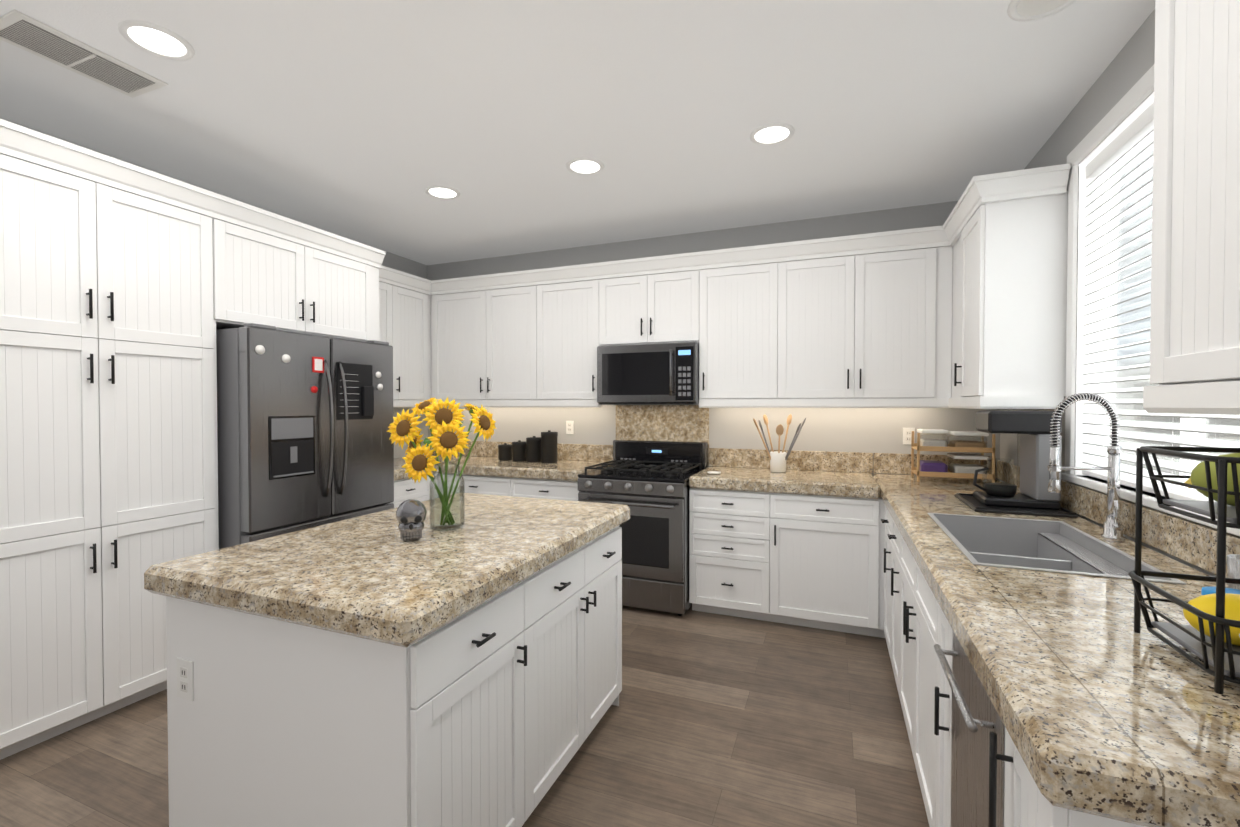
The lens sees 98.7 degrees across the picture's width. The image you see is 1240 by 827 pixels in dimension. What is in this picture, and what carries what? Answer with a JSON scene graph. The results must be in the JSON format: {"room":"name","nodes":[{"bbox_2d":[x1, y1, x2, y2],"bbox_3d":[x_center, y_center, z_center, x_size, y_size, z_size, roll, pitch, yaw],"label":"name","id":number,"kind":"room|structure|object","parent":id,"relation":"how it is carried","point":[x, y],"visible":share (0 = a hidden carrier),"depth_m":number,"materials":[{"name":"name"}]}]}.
{"room":"kitchen","nodes":[
{"label":"kitchen","id":0,"kind":"room"},
{"bbox_2d":[0,118,427,457],"bbox_3d":[-3.001,-0.008,2.389,0.120,2.740,5.940,0,1,22],"label":"wall","id":1,"kind":"structure","parent":0,"point":[402,264],"depth_m":4.81,"materials":[{"name":"grey paint"}]},
{"bbox_2d":[224,199,380,341],"bbox_3d":[-2.192,-0.796,3.358,0.656,0.617,1.070,0,1,22],"label":"upper cabinet","id":2,"kind":"object","parent":1,"relation":"attached to","point":[289,277],"depth_m":3.16,"materials":[{"name":"white wood"}]},
{"bbox_2d":[379,267,422,402],"bbox_3d":[-1.980,-0.613,4.315,0.346,1.009,0.816,0,1,22],"label":"upper cabinet","id":3,"kind":"object","parent":1,"relation":"attached to","point":[400,296],"depth_m":4.38,"materials":[{"name":"white wood"}]},
{"bbox_2d":[0,605,928,826],"bbox_3d":[-0.798,1.401,1.537,4.860,0.050,6.180,0,1,22],"label":"floor","id":4,"kind":"structure","parent":0,"point":[715,720],"depth_m":2.16,"materials":[{"name":"brown wood"}]},
{"bbox_2d":[0,123,223,759],"bbox_3d":[-2.560,0.136,2.445,0.656,2.452,0.955,0,1,22],"label":"tall cabinet","id":5,"kind":"object","parent":4,"relation":"on","point":[127,290],"depth_m":2.30,"materials":[{"name":"white wood"}]},
{"bbox_2d":[216,323,393,548],"bbox_3d":[-2.065,0.435,3.335,0.868,1.826,0.981,0,1,22],"label":"refrigerator","id":6,"kind":"object","parent":4,"relation":"on","point":[304,421],"visible":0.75,"depth_m":2.99,"materials":[{"name":"grey metal"}]},
{"bbox_2d":[166,521,626,826],"bbox_3d":[-0.645,0.941,2.009,0.954,0.855,1.338,0,1,22],"label":"kitchen island","id":7,"kind":"object","parent":4,"relation":"on","point":[371,670],"depth_m":1.45,"materials":[{"name":"white wood"}]},
{"bbox_2d":[144,493,629,652],"bbox_3d":[-0.663,0.473,2.013,0.980,0.081,1.420,0,1,22],"label":"island countertop","id":8,"kind":"structure","parent":7,"relation":"on","point":[355,579],"depth_m":1.53,"materials":[{"name":"beige stone"}]},
{"bbox_2d":[396,499,426,541],"bbox_3d":[-0.724,0.366,1.849,0.116,0.135,0.120,0,1,22],"label":"ornament","id":9,"kind":"object","parent":8,"relation":"on","point":[411,514],"visible":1,"depth_m":1.81,"materials":[{"name":"grey glass"}]},
{"bbox_2d":[387,397,496,530],"bbox_3d":[-0.669,0.184,2.033,0.352,0.494,0.269,0,1,22],"label":"sunflower vase","id":10,"kind":"object","parent":8,"relation":"on","point":[442,417],"visible":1,"depth_m":1.96,"materials":[{"name":"clear glass"}]},
{"bbox_2d":[391,474,438,507],"bbox_3d":[-1.878,0.910,4.177,0.656,0.849,0.591,0,1,22],"label":"base cabinet","id":11,"kind":"object","parent":4,"relation":"on","point":[403,490],"depth_m":4.05,"materials":[{"name":"white wood"}]},
{"bbox_2d":[394,461,438,480],"bbox_3d":[-1.871,0.445,4.157,0.677,0.080,0.573,0,1,22],"label":"countertop","id":12,"kind":"structure","parent":11,"relation":"on","point":[399,472],"depth_m":3.95,"materials":[{"name":"beige stone"}]},
{"bbox_2d":[447,473,518,496],"bbox_3d":[-0.992,0.906,4.462,0.694,0.849,0.626,0,1,22],"label":"base cabinet","id":13,"kind":"object","parent":4,"relation":"on","point":[503,486],"depth_m":4.13,"materials":[{"name":"white wood"}]},
{"bbox_2d":[394,453,611,480],"bbox_3d":[-1.061,0.440,4.471,1.952,0.080,0.647,0,1,22],"label":"countertop","id":14,"kind":"structure","parent":13,"relation":"on","point":[475,466],"depth_m":4.11,"materials":[{"name":"beige stone"}]},
{"bbox_2d":[498,443,511,459],"bbox_3d":[-0.986,0.326,4.575,0.120,0.143,0.120,0,1,22],"label":"canister","id":15,"kind":"object","parent":14,"relation":"on","point":[504,451],"visible":0.98,"depth_m":4.53,"materials":[{"name":"black metal"}]},
{"bbox_2d":[512,440,525,460],"bbox_3d":[-0.851,0.312,4.509,0.126,0.173,0.126,0,1,22],"label":"canister","id":16,"kind":"object","parent":14,"relation":"on","point":[518,450],"visible":0.96,"depth_m":4.46,"materials":[{"name":"black metal"}]},
{"bbox_2d":[526,436,540,461],"bbox_3d":[-0.716,0.293,4.442,0.132,0.213,0.132,0,1,22],"label":"canister","id":17,"kind":"object","parent":14,"relation":"on","point":[533,448],"visible":0.92,"depth_m":4.39,"materials":[{"name":"black metal"}]},
{"bbox_2d":[541,430,557,462],"bbox_3d":[-0.581,0.270,4.375,0.138,0.263,0.138,0,1,22],"label":"canister","id":18,"kind":"object","parent":14,"relation":"on","point":[549,450],"visible":1,"depth_m":4.32,"materials":[{"name":"black"}]},
{"bbox_2d":[519,477,578,500],"bbox_3d":[-0.462,0.909,4.252,0.671,0.849,0.626,0,1,22],"label":"base cabinet","id":19,"kind":"object","parent":4,"relation":"on","point":[557,490],"depth_m":3.93,"materials":[{"name":"white wood"}]},
{"bbox_2d":[578,440,707,615],"bbox_3d":[0.178,0.782,3.894,0.770,1.115,0.792,0,1,22],"label":"range","id":20,"kind":"object","parent":4,"relation":"on","point":[646,483],"visible":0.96,"depth_m":3.56,"materials":[{"name":"black metal"}]},
{"bbox_2d":[689,489,782,622],"bbox_3d":[0.843,0.917,3.734,0.577,0.849,0.626,0,1,22],"label":"base cabinet","id":21,"kind":"object","parent":4,"relation":"on","point":[736,539],"depth_m":3.44,"materials":[{"name":"white wood"}]},
{"bbox_2d":[783,493,882,636],"bbox_3d":[1.368,0.920,3.526,0.665,0.849,0.626,0,1,22],"label":"base cabinet","id":22,"kind":"object","parent":4,"relation":"on","point":[813,539],"depth_m":3.23,"materials":[{"name":"white wood"}]},
{"bbox_2d":[689,465,882,500],"bbox_3d":[1.103,0.454,3.613,1.145,0.080,0.647,0,1,22],"label":"countertop","id":23,"kind":"structure","parent":22,"relation":"on","point":[797,482],"depth_m":3.39,"materials":[{"name":"beige stone"}]},
{"bbox_2d":[707,471,720,473],"bbox_3d":[0.644,0.406,3.640,0.094,0.012,0.094,0,1,22],"label":"spoon rest","id":24,"kind":"object","parent":23,"relation":"on","point":[713,472],"visible":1,"depth_m":3.66,"materials":[{"name":"white ceramic"}]},
{"bbox_2d":[753,414,805,472],"bbox_3d":[1.123,0.208,3.746,0.351,0.405,0.196,0,1,22],"label":"utensil crock","id":25,"kind":"object","parent":23,"relation":"on","point":[778,459],"visible":1,"depth_m":3.72,"materials":[{"name":"white ceramic"}]},
{"bbox_2d":[879,502,886,641],"bbox_3d":[1.786,0.932,2.758,0.714,0.849,0.440,0,1,22],"label":"base cabinet","id":26,"kind":"object","parent":4,"relation":"on","point":[882,628],"depth_m":3.06,"materials":[{"name":"white wood"}]},
{"bbox_2d":[887,509,926,732],"bbox_3d":[1.660,0.937,2.439,0.714,0.849,0.473,0,1,22],"label":"base cabinet","id":27,"kind":"object","parent":4,"relation":"on","point":[906,583],"depth_m":2.17,"materials":[{"name":"white wood"}]},
{"bbox_2d":[873,474,1239,826],"bbox_3d":[1.493,0.477,2.070,0.713,0.079,3.185,0,1,22],"label":"countertop","id":28,"kind":"structure","parent":27,"relation":"on","point":[1103,708],"depth_m":0.92,"materials":[{"name":"stone"}]},
{"bbox_2d":[911,429,994,482],"bbox_3d":[2.047,0.260,3.296,0.400,0.316,0.260,0,1,22],"label":"rack","id":29,"kind":"object","parent":28,"relation":"on","point":[925,468],"visible":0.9,"depth_m":3.23,"materials":[{"name":"brown wood"}]},
{"bbox_2d":[955,411,1077,517],"bbox_3d":[1.807,0.209,2.466,0.365,0.442,0.420,0,1,22],"label":"coffee maker","id":30,"kind":"object","parent":28,"relation":"on","point":[1035,497],"visible":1,"depth_m":2.37,"materials":[{"name":"black plastic"}]},
{"bbox_2d":[928,513,1185,584],"bbox_3d":[1.405,0.542,1.850,0.475,0.213,0.800,0,1,22],"label":"sink","id":31,"kind":"object","parent":28,"relation":"in","point":[1042,545],"visible":0.33,"depth_m":2.00,"materials":[{"name":"silver metal"}]},
{"bbox_2d":[1047,392,1124,539],"bbox_3d":[1.652,0.182,1.891,0.246,0.514,0.126,0,1,22],"label":"faucet","id":32,"kind":"object","parent":28,"relation":"on","point":[1113,527],"visible":1,"depth_m":1.88,"materials":[{"name":"silver metal"}]},
{"bbox_2d":[1128,446,1239,693],"bbox_3d":[1.166,0.262,0.924,0.351,0.385,0.291,0,1,22],"label":"fruit basket","id":33,"kind":"object","parent":28,"relation":"on","point":[1209,634],"visible":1,"depth_m":0.96,"materials":[{"name":"black metal"}]},
{"bbox_2d":[1201,587,1239,594],"bbox_3d":[1.322,0.419,1.144,0.100,0.064,0.098,0,1,22],"label":"tub","id":34,"kind":"object","parent":28,"relation":"on","point":[1207,590],"visible":0.12,"depth_m":1.17,"materials":[{"name":"blue plastic"}]},
{"bbox_2d":[1226,554,1239,589],"bbox_3d":[1.433,0.390,1.207,0.080,0.120,0.079,0,1,22],"label":"steel tumbler","id":35,"kind":"object","parent":28,"relation":"on","point":[1233,565],"visible":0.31,"depth_m":1.21,"materials":[{"name":"silver metal"}]},
{"bbox_2d":[923,583,938,826],"bbox_3d":[1.231,0.954,1.361,0.717,0.849,0.274,0,1,22],"label":"base cabinet","id":36,"kind":"object","parent":4,"relation":"on","point":[931,762],"depth_m":1.65,"materials":[{"name":"white wood"}]},
{"bbox_2d":[939,605,990,826],"bbox_3d":[1.101,0.959,1.033,0.717,0.849,0.548,0,1,22],"label":"dishwasher","id":37,"kind":"object","parent":4,"relation":"on","point":[964,703],"depth_m":1.24,"materials":[{"name":"silver"}]},
{"bbox_2d":[991,702,1144,826],"bbox_3d":[0.980,0.963,0.727,0.717,0.849,0.227,0,1,22],"label":"base cabinet","id":38,"kind":"object","parent":4,"relation":"on","point":[1016,799],"depth_m":0.90,"materials":[{"name":"white wood"}]},
{"bbox_2d":[0,0,1154,264],"bbox_3d":[-0.798,-1.389,1.494,4.860,0.050,6.180,0,1,22],"label":"ceiling","id":39,"kind":"structure","parent":0,"point":[368,122],"depth_m":2.38,"materials":[{"name":"white paint"}]},
{"bbox_2d":[0,10,167,97],"bbox_3d":[-2.081,-1.365,2.057,0.250,0.014,0.450,0,1,22],"label":"ceiling vent","id":40,"kind":"object","parent":39,"relation":"in","point":[20,30],"visible":1,"depth_m":2.02,"materials":[{"name":"silver metal"}]},
{"bbox_2d":[118,20,194,60],"bbox_3d":[-1.700,-1.367,1.960,0.214,0.008,0.214,0,1,22],"label":"recessed light","id":41,"kind":"object","parent":39,"relation":"in","point":[156,40],"visible":1,"depth_m":1.95,"materials":[{"name":"white plastic"}]},
{"bbox_2d":[425,185,459,199],"bbox_3d":[-1.116,-1.388,3.352,0.214,0.008,0.214,0,1,22],"label":"recessed light","id":42,"kind":"object","parent":39,"relation":"in","point":[441,192],"visible":1,"depth_m":3.35,"materials":[{"name":"white plastic"}]},
{"bbox_2d":[566,157,603,174],"bbox_3d":[-0.195,-1.383,2.988,0.214,0.008,0.214,0,1,22],"label":"recessed light","id":43,"kind":"object","parent":39,"relation":"in","point":[585,166],"visible":1,"depth_m":2.98,"materials":[{"name":"white plastic"}]},
{"bbox_2d":[750,123,794,145],"bbox_3d":[0.751,-1.377,2.634,0.214,0.008,0.214,0,1,22],"label":"recessed light","id":44,"kind":"object","parent":39,"relation":"in","point":[771,134],"visible":1,"depth_m":2.62,"materials":[{"name":"white plastic"}]},
{"bbox_2d":[1007,0,1075,21],"bbox_3d":[1.402,-1.364,1.752,0.208,0.008,0.208,0,1,22],"label":"speaker","id":45,"kind":"object","parent":39,"relation":"attached to","point":[1024,10],"visible":1,"depth_m":1.79,"materials":[{"name":"white plastic"}]},
{"bbox_2d":[427,201,999,480],"bbox_3d":[0.319,-0.038,4.332,4.860,2.740,0.120,0,1,22],"label":"wall","id":46,"kind":"structure","parent":0,"point":[872,430],"depth_m":3.98,"materials":[{"name":"grey paint"}]},
{"bbox_2d":[439,275,490,402],"bbox_3d":[-1.305,-0.620,4.713,0.650,1.009,0.346,0,1,22],"label":"upper cabinet","id":47,"kind":"object","parent":46,"relation":"attached to","point":[464,304],"depth_m":4.54,"materials":[{"name":"white wood"}]},
{"bbox_2d":[491,271,542,402],"bbox_3d":[-0.831,-0.617,4.525,0.597,1.009,0.346,0,1,22],"label":"upper cabinet","id":48,"kind":"object","parent":46,"relation":"attached to","point":[516,300],"depth_m":4.35,"materials":[{"name":"white wood"}]},
{"bbox_2d":[566,421,573,433],"bbox_3d":[-0.430,0.119,4.563,0.070,0.114,0.007,0,1,22],"label":"electrical outlet","id":49,"kind":"object","parent":46,"relation":"attached to","point":[569,427],"visible":1,"depth_m":4.56,"materials":[{"name":"white plastic"}]},
{"bbox_2d":[543,263,606,402],"bbox_3d":[-0.352,-0.614,4.335,0.661,1.009,0.346,0,1,22],"label":"upper cabinet","id":50,"kind":"object","parent":46,"relation":"attached to","point":[574,298],"depth_m":4.16,"materials":[{"name":"white wood"}]},
{"bbox_2d":[607,255,698,345],"bbox_3d":[0.265,-0.813,4.088,0.775,0.603,0.346,0,1,22],"label":"upper cabinet","id":51,"kind":"object","parent":46,"relation":"attached to","point":[650,301],"depth_m":3.91,"materials":[{"name":"white wood"}]},
{"bbox_2d":[597,342,698,404],"bbox_3d":[0.245,-0.288,4.047,0.766,0.440,0.450,0,1,22],"label":"microwave","id":52,"kind":"object","parent":51,"relation":"attached to","point":[655,374],"visible":0.98,"depth_m":3.87,"materials":[{"name":"grey plastic"}]},
{"bbox_2d":[429,405,991,474],"bbox_3d":[0.292,0.168,4.267,4.570,0.470,0.021,0,1,22],"label":"backsplash","id":53,"kind":"structure","parent":46,"relation":"attached to","point":[684,423],"depth_m":4.15,"materials":[{"name":"beige stone"}]},
{"bbox_2d":[699,243,790,402],"bbox_3d":[0.876,-0.606,3.848,0.651,1.009,0.346,0,1,22],"label":"upper cabinet","id":54,"kind":"object","parent":46,"relation":"attached to","point":[743,294],"depth_m":3.68,"materials":[{"name":"white wood"}]},
{"bbox_2d":[787,227,946,402],"bbox_3d":[1.572,-0.602,3.573,1.072,1.009,0.346,0,1,22],"label":"upper cabinet","id":55,"kind":"object","parent":46,"relation":"attached to","point":[867,316],"depth_m":3.39,"materials":[{"name":"white wood"}]},
{"bbox_2d":[903,428,914,444],"bbox_3d":[1.959,0.153,3.616,0.070,0.114,0.007,0,1,22],"label":"electrical outlet","id":56,"kind":"object","parent":46,"relation":"attached to","point":[907,435],"visible":0.94,"depth_m":3.62,"materials":[{"name":"white plastic"}]},
{"bbox_2d":[999,9,1239,583],"bbox_3d":[1.405,0.019,0.642,0.120,2.740,5.940,0,1,22],"label":"wall","id":57,"kind":"structure","parent":0,"point":[1131,64],"depth_m":2.20,"materials":[{"name":"grey paint"}]},
{"bbox_2d":[947,215,1002,402],"bbox_3d":[2.151,-0.596,3.156,0.346,1.009,0.694,0,1,22],"label":"upper cabinet","id":58,"kind":"object","parent":57,"relation":"attached to","point":[953,231],"depth_m":3.22,"materials":[{"name":"white wood"}]},
{"bbox_2d":[955,171,1069,398],"bbox_3d":[1.966,-0.588,2.688,0.346,1.009,0.424,0,1,22],"label":"upper cabinet","id":59,"kind":"object","parent":57,"relation":"attached to","point":[964,305],"depth_m":2.50,"materials":[{"name":"white wood"}]},
{"bbox_2d":[995,461,1239,577],"bbox_3d":[1.840,0.378,1.945,0.021,0.121,3.142,0,1,22],"label":"backsplash","id":60,"kind":"structure","parent":57,"relation":"attached to","point":[1193,543],"depth_m":1.73,"materials":[{"name":"beige stone"}]},
{"bbox_2d":[1061,65,1239,535],"bbox_3d":[1.835,-0.424,1.762,0.150,1.472,1.394,0,1,22],"label":"window","id":61,"kind":"structure","parent":57,"relation":"in","point":[1094,228],"depth_m":2.16,"materials":[{"name":"white"}]},
{"bbox_2d":[1143,0,1239,391],"bbox_3d":[1.237,-0.560,0.850,0.347,1.009,0.591,0,1,22],"label":"upper cabinet","id":62,"kind":"object","parent":57,"relation":"attached to","point":[1195,324],"depth_m":1.05,"materials":[{"name":"white wood"}]},
{"label":"outside","id":63,"kind":"structure","parent":0,"visible":0},
{"bbox_2d":[1116,143,1239,474],"bbox_3d":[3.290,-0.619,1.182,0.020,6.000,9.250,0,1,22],"label":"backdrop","id":64,"kind":"structure","parent":63,"point":[1139,242],"depth_m":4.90,"materials":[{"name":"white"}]}
]}

